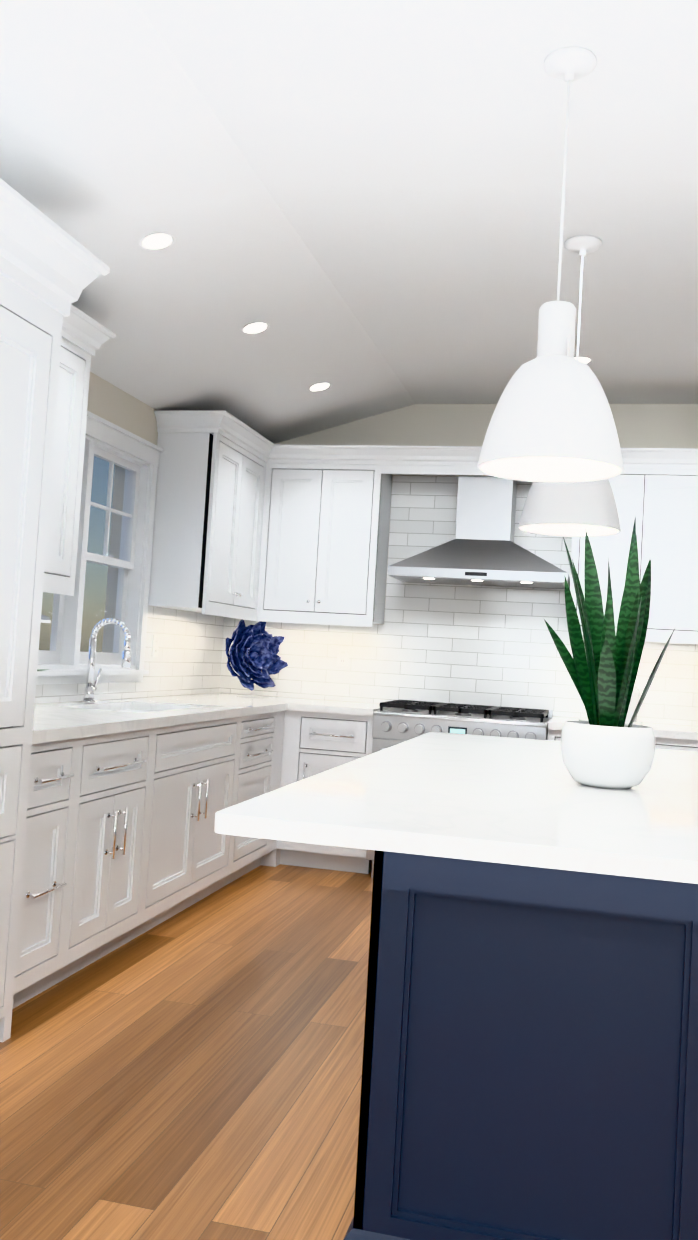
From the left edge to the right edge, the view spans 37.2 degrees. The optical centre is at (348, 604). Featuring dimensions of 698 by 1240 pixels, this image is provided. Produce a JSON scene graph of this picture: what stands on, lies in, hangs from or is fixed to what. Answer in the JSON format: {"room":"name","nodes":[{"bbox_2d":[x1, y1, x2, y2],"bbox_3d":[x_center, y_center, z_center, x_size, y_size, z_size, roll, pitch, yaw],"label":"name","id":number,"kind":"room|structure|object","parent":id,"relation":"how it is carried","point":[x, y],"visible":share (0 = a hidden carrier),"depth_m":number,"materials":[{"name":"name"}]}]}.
{"room":"kitchen","nodes":[
{"label":"kitchen","id":0,"kind":"room"},
{"bbox_2d":[36,372,205,703],"bbox_3d":[-1.930,-0.325,2.107,0.245,3.000,9.950,3,-3,14],"label":"wall","id":1,"kind":"structure","parent":0,"point":[121,431],"depth_m":5.14,"materials":[{"name":"beige"}]},
{"bbox_2d":[35,606,223,703],"bbox_3d":[-1.188,0.213,4.899,0.008,0.477,3.320,3,-3,14],"label":"tile backsplash","id":2,"kind":"structure","parent":1,"relation":"attached to","point":[187,660],"depth_m":5.75,"materials":[{"name":"white tile"}]},
{"bbox_2d":[148,411,275,617],"bbox_3d":[-0.750,-0.467,5.792,0.366,1.010,0.838,3,-3,14],"label":"upper cabinet","id":3,"kind":"object","parent":1,"relation":"attached to","point":[210,543],"depth_m":5.42,"materials":[{"name":"white wood"}]},
{"bbox_2d":[252,618,263,621],"bbox_3d":[-0.625,-0.392,6.319,0.366,0.925,0.369,3,-3,14],"label":"upper cabinet","id":4,"kind":"object","parent":1,"relation":"attached to","point":[253,619],"depth_m":6.11,"materials":[{"name":"white wood"}]},
{"bbox_2d":[0,864,372,1239],"bbox_3d":[0.019,1.318,1.534,4.650,0.100,9.950,3,-3,14],"label":"floor","id":5,"kind":"structure","parent":0,"point":[193,1072],"depth_m":2.85,"materials":[{"name":"brown wood"}]},
{"bbox_2d":[0,178,111,1041],"bbox_3d":[-1.327,0.065,2.704,0.762,2.350,1.190,3,-3,14],"label":"tall cabinet","id":6,"kind":"object","parent":5,"relation":"on","point":[48,344],"depth_m":3.09,"materials":[{"name":"white wood"}]},
{"bbox_2d":[68,738,87,976],"bbox_3d":[-1.271,0.847,3.364,0.630,0.860,0.390,3,-3,14],"label":"base cabinet","id":7,"kind":"object","parent":5,"relation":"on","point":[83,757],"depth_m":3.50,"materials":[{"name":"white wood"}]},
{"bbox_2d":[72,726,163,973],"bbox_3d":[-1.163,0.874,3.810,0.630,0.860,0.670,3,-3,14],"label":"base cabinet","id":8,"kind":"object","parent":5,"relation":"on","point":[110,840],"depth_m":3.79,"materials":[{"name":"white wood"}]},
{"bbox_2d":[116,706,243,929],"bbox_3d":[-0.979,0.921,4.570,0.630,0.860,1.035,3,-3,14],"label":"base cabinet","id":9,"kind":"object","parent":5,"relation":"on","point":[200,762],"depth_m":4.50,"materials":[{"name":"white wood"}]},
{"bbox_2d":[84,694,311,737],"bbox_3d":[-0.886,0.486,4.800,0.646,0.039,3.312,3,-3,14],"label":"countertop","id":10,"kind":"structure","parent":9,"relation":"on","point":[101,717],"depth_m":4.75,"materials":[{"name":"white stone"}]},
{"bbox_2d":[82,618,130,702],"bbox_3d":[-1.078,0.254,4.676,0.223,0.388,0.097,3,-3,14],"label":"faucet","id":11,"kind":"object","parent":10,"relation":"on","point":[90,687],"visible":1,"depth_m":4.66,"materials":[{"name":"silver metal"}]},
{"bbox_2d":[225,619,287,697],"bbox_3d":[-0.597,0.330,6.166,0.434,0.484,0.250,6,-13,-38],"label":"sculpture","id":12,"kind":"object","parent":10,"relation":"on","point":[253,657],"visible":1,"depth_m":6.11,"materials":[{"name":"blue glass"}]},
{"bbox_2d":[232,714,279,881],"bbox_3d":[-0.793,0.969,5.341,0.630,0.860,0.625,3,-3,14],"label":"base cabinet","id":13,"kind":"object","parent":5,"relation":"on","point":[261,731],"depth_m":5.34,"materials":[{"name":"white wood"}]},
{"bbox_2d":[272,710,295,866],"bbox_3d":[-0.581,1.017,6.087,0.690,0.860,0.631,3,-3,14],"label":"base cabinet","id":14,"kind":"object","parent":5,"relation":"on","point":[286,755],"depth_m":5.71,"materials":[{"name":"white wood"}]},
{"bbox_2d":[288,710,372,873],"bbox_3d":[-0.060,1.041,5.959,0.504,0.860,0.631,3,-3,14],"label":"base cabinet","id":15,"kind":"object","parent":5,"relation":"on","point":[324,742],"depth_m":5.67,"materials":[{"name":"white wood"}]},
{"bbox_2d":[288,699,391,717],"bbox_3d":[-0.026,0.592,5.959,0.479,0.039,0.653,3,-3,14],"label":"countertop","id":16,"kind":"structure","parent":15,"relation":"on","point":[362,710],"depth_m":5.68,"materials":[{"name":"white stone"}]},
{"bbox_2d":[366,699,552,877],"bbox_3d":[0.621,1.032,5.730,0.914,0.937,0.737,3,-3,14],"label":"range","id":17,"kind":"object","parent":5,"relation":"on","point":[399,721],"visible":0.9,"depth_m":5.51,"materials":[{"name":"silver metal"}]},
{"bbox_2d":[343,852,697,1239],"bbox_3d":[0.597,0.952,2.943,0.690,0.830,2.230,3,-3,14],"label":"kitchen island","id":18,"kind":"object","parent":5,"relation":"on","point":[530,1062],"depth_m":1.90,"materials":[{"name":"blue wood"}]},
{"bbox_2d":[214,732,697,887],"bbox_3d":[0.591,0.525,3.151,1.120,0.039,2.660,3,-3,14],"label":"island countertop","id":19,"kind":"structure","parent":18,"relation":"on","point":[512,802],"depth_m":2.21,"materials":[{"name":"white stone"}]},
{"bbox_2d":[544,517,674,788],"bbox_3d":[0.710,0.120,2.848,0.360,0.753,0.294,3,-3,14],"label":"snake plant","id":20,"kind":"object","parent":19,"relation":"on","point":[604,746],"visible":1,"depth_m":2.80,"materials":[{"name":"green plant"}]},
{"bbox_2d":[548,730,697,751],"bbox_3d":[1.483,1.115,5.582,0.825,0.860,0.631,3,-3,14],"label":"base cabinet","id":21,"kind":"object","parent":5,"relation":"on","point":[553,735],"depth_m":5.25,"materials":[{"name":"white wood"}]},
{"bbox_2d":[548,716,697,741],"bbox_3d":[1.505,0.664,5.585,0.825,0.039,0.653,3,-3,14],"label":"countertop","id":22,"kind":"structure","parent":21,"relation":"on","point":[689,733],"depth_m":5.35,"materials":[{"name":"white stone"}]},
{"bbox_2d":[579,686,642,724],"bbox_3d":[1.431,0.533,5.659,0.344,0.218,0.382,3,-3,14],"label":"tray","id":23,"kind":"object","parent":22,"relation":"on","point":[634,700],"visible":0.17,"depth_m":5.62,"materials":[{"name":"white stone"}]},
{"bbox_2d":[0,0,697,443],"bbox_3d":[0.179,-1.396,1.663,4.450,0.657,9.950,3,-3,14],"label":"ceiling","id":24,"kind":"structure","parent":0,"point":[356,204],"depth_m":3.36,"materials":[{"name":"white paint"}]},
{"bbox_2d":[139,232,175,250],"bbox_3d":[-0.679,-1.284,3.673,0.132,0.003,0.132,-13,-6,12],"label":"recessed light","id":25,"kind":"object","parent":24,"relation":"in","point":[155,242],"visible":1,"depth_m":3.67,"materials":[{"name":"white plastic"}]},
{"bbox_2d":[241,322,269,333],"bbox_3d":[-0.417,-1.232,4.626,0.132,0.003,0.132,-13,-6,12],"label":"recessed light","id":26,"kind":"object","parent":24,"relation":"in","point":[254,328],"visible":1,"depth_m":4.63,"materials":[{"name":"white"}]},
{"bbox_2d":[308,382,331,391],"bbox_3d":[-0.158,-1.176,5.612,0.132,0.003,0.132,-13,-6,12],"label":"recessed light","id":27,"kind":"object","parent":24,"relation":"in","point":[318,387],"visible":1,"depth_m":5.61,"materials":[{"name":"white plastic"}]},
{"bbox_2d":[477,47,623,482],"bbox_3d":[0.533,-0.859,2.622,0.360,1.053,0.360,3,-3,14],"label":"pendant lamp","id":28,"kind":"object","parent":24,"relation":"hanging from","point":[552,420],"visible":1,"depth_m":2.52,"materials":[{"name":"white metal"}]},
{"bbox_2d":[518,235,620,536],"bbox_3d":[0.819,-0.789,3.744,0.360,1.053,0.360,3,-3,14],"label":"pendant lamp","id":29,"kind":"object","parent":24,"relation":"hanging from","point":[565,509],"visible":0.67,"depth_m":3.61,"materials":[{"name":"white metal"}]},
{"bbox_2d":[574,357,592,363],"bbox_3d":[1.159,-1.226,5.214,0.132,0.003,0.132,3,-3,14],"label":"recessed light","id":30,"kind":"object","parent":24,"relation":"in","point":[585,360],"visible":0.52,"depth_m":5.20,"materials":[{"name":"white plastic"}]},
{"bbox_2d":[219,404,697,725],"bbox_3d":[0.711,0.028,6.261,3.030,3.000,0.208,3,-3,14],"label":"wall","id":31,"kind":"structure","parent":0,"point":[473,644],"depth_m":6.19,"materials":[{"name":"beige"}]},
{"bbox_2d":[264,458,395,625],"bbox_3d":[-0.153,-0.369,6.204,0.718,0.925,0.369,3,-3,14],"label":"upper cabinet","id":32,"kind":"object","parent":31,"relation":"attached to","point":[326,559],"depth_m":6.06,"materials":[{"name":"white wood"}]},
{"bbox_2d":[388,475,569,588],"bbox_3d":[0.767,-0.445,5.913,0.980,0.652,0.490,3,-3,14],"label":"range hood","id":33,"kind":"object","parent":31,"relation":"attached to","point":[482,548],"visible":0.96,"depth_m":5.83,"materials":[{"name":"silver metal"}]},
{"bbox_2d":[568,462,697,641],"bbox_3d":[1.626,-0.284,5.788,0.740,0.925,0.330,3,-3,14],"label":"upper cabinet","id":34,"kind":"object","parent":31,"relation":"attached to","point":[662,497],"depth_m":5.62,"materials":[{"name":"white wood"}]},
{"label":"outside","id":35,"kind":"structure","parent":0,"visible":0},
{"bbox_2d":[41,614,50,622],"bbox_3d":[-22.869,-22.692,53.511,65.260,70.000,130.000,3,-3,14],"label":"houses","id":36,"kind":"structure","parent":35,"point":[46,618],"depth_m":42.39,"materials":[{"name":"white"}]}
]}

